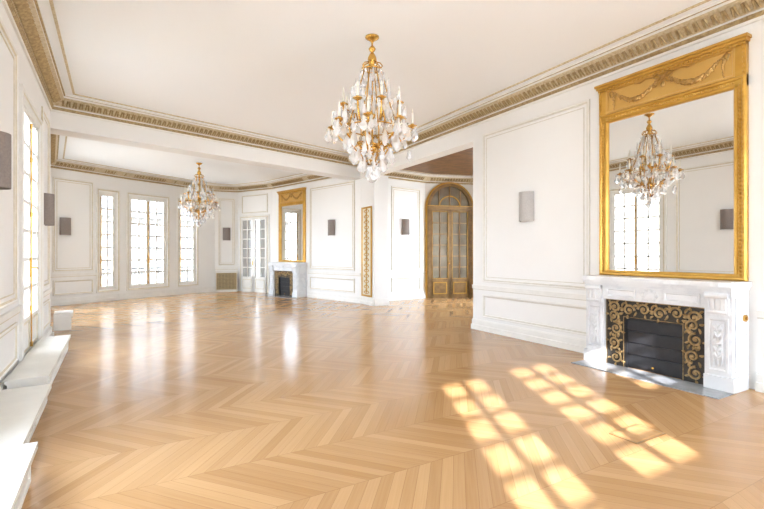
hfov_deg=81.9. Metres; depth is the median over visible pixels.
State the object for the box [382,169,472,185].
trim
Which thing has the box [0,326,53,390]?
baseboard
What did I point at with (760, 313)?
trim
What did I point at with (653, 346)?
shutter
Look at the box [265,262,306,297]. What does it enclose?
fireplace
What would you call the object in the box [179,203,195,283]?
window
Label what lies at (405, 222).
wall sconce
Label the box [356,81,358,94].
candle
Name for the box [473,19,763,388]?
wall
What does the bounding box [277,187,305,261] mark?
mirror
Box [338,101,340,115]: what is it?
candle
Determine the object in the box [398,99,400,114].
candle
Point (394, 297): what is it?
baseboard
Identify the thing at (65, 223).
wall sconce
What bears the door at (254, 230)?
in the wall at (72, 200)
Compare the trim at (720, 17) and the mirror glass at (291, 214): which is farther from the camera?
the mirror glass at (291, 214)
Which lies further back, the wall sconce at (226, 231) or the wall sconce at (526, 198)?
the wall sconce at (226, 231)
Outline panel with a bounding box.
[361,206,371,296]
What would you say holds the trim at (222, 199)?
attached to the wall at (72, 200)
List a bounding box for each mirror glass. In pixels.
[281,204,302,259]
[609,90,733,273]
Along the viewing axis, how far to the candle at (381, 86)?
5.03 m
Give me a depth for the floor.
3.76 m
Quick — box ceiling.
[38,0,718,184]
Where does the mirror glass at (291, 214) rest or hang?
attached to the mirror at (292, 202)
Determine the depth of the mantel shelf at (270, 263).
14.22 m
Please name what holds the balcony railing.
attached to the wall at (72, 200)
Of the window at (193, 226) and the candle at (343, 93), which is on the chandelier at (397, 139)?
the candle at (343, 93)
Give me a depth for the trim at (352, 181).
13.23 m
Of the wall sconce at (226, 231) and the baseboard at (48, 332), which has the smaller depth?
the baseboard at (48, 332)
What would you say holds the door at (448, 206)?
in the wall at (405, 203)
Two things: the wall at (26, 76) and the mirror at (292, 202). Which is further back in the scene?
the mirror at (292, 202)
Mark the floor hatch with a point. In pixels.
(637, 433)
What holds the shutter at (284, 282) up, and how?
hanging from the fireplace at (287, 279)
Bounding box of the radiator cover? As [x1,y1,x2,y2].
[215,271,237,291]
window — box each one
[19,83,42,361]
[99,192,116,289]
[129,195,166,286]
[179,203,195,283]
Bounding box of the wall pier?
[361,176,387,298]
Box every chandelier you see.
[178,162,219,226]
[324,34,417,182]
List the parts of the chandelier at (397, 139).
arm, arm, arm, stem, arm, arm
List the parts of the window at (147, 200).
handle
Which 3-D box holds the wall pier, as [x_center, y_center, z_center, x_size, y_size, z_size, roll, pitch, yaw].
[-0.264,-0.350,12.294,0.440,3.500,1.000,0,0,-30]
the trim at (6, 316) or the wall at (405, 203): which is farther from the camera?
the wall at (405, 203)
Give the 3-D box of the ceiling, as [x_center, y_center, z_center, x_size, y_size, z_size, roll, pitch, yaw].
[-0.245,-2.625,8.272,11.605,0.350,19.600,0,0,-30]
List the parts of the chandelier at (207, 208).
stem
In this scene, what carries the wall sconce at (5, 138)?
attached to the wall at (26, 76)
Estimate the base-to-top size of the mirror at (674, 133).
2.550 m
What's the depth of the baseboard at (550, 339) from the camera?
6.87 m
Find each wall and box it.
[0,0,49,382]
[50,169,360,298]
[102,196,191,285]
[388,180,472,294]
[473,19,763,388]
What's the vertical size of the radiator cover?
0.760 m
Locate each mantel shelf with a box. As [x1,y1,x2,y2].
[268,262,306,265]
[583,275,751,293]
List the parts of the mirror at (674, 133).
header panel, crown moulding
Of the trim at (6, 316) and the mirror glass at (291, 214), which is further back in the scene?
the mirror glass at (291, 214)
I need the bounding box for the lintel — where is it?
[360,127,472,178]
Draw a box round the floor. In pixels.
[21,291,763,508]
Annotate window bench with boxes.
[0,384,51,447]
[0,442,37,508]
[4,335,70,388]
[54,310,72,330]
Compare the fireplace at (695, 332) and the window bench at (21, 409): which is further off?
the fireplace at (695, 332)
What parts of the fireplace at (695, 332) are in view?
firebox frame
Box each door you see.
[239,214,269,292]
[425,182,472,297]
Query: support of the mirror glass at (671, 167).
attached to the mirror at (674, 133)
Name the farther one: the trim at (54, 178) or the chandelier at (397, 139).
the trim at (54, 178)
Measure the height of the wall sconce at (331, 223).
0.470 m
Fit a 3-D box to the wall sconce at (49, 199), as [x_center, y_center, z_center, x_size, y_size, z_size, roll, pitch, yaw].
[-5.024,-0.660,6.633,0.142,0.470,0.270,0,0,-31]
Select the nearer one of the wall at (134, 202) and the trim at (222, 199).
the trim at (222, 199)
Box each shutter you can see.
[279,277,289,295]
[625,318,681,378]
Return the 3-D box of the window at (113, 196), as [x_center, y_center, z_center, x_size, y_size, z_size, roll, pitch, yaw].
[-8.143,-0.375,13.039,0.171,2.850,0.534,0,0,26]
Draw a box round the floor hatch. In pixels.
[609,424,665,443]
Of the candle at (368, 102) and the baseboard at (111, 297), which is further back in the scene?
the baseboard at (111, 297)
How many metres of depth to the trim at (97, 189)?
13.57 m
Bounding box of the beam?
[50,111,359,180]
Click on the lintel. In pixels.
(462, 140)
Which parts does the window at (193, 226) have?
handle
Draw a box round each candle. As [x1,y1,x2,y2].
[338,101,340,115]
[342,87,344,101]
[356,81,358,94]
[367,96,369,111]
[380,80,382,94]
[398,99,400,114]
[411,109,413,123]
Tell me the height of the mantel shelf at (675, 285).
0.110 m
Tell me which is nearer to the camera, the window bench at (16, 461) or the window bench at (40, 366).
the window bench at (16, 461)
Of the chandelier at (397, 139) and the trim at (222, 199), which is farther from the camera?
the trim at (222, 199)
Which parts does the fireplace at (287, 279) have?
firebox frame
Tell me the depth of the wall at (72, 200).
13.37 m
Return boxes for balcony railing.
[132,267,161,282]
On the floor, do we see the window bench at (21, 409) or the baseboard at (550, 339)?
the window bench at (21, 409)
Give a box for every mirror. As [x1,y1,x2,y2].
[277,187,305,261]
[594,32,751,280]
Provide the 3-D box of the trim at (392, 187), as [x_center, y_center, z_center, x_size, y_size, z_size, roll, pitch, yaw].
[0.577,-0.430,13.240,1.960,3.140,0.035,0,0,-37]
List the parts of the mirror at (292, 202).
header panel, crown moulding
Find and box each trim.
[0,17,52,380]
[1,0,763,167]
[51,134,335,192]
[51,177,96,295]
[96,188,198,292]
[215,198,237,269]
[241,193,267,213]
[307,180,360,292]
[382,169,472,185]
[388,186,424,291]
[472,99,763,335]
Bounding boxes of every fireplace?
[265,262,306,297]
[571,275,751,399]
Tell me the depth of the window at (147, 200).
14.13 m
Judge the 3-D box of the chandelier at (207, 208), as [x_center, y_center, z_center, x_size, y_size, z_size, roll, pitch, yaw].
[-5.087,-1.631,12.272,1.128,1.776,1.121,0,0,-30]
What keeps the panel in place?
attached to the wall pier
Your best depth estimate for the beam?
9.00 m
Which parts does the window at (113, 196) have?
handle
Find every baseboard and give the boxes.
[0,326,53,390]
[50,286,360,305]
[360,292,425,305]
[471,318,763,392]
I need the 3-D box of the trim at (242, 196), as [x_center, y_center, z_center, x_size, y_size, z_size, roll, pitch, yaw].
[-4.646,-1.805,16.013,1.300,0.690,0.028,0,0,30]
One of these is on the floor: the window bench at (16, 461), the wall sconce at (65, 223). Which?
the window bench at (16, 461)
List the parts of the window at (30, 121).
handle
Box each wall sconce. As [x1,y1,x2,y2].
[0,131,10,189]
[44,193,54,225]
[60,217,70,234]
[223,228,229,239]
[328,220,334,235]
[402,219,409,234]
[519,191,533,221]
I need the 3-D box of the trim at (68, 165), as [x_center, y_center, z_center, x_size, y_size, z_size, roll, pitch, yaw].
[-5.563,-2.385,12.366,6.213,0.270,7.094,0,0,45]
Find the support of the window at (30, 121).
in the wall at (26, 76)
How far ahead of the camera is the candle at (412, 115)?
5.34 m
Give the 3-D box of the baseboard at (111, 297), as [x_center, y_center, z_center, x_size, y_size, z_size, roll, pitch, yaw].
[-4.939,1.308,14.236,8.292,0.185,4.491,0,0,-6]
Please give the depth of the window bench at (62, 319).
8.03 m

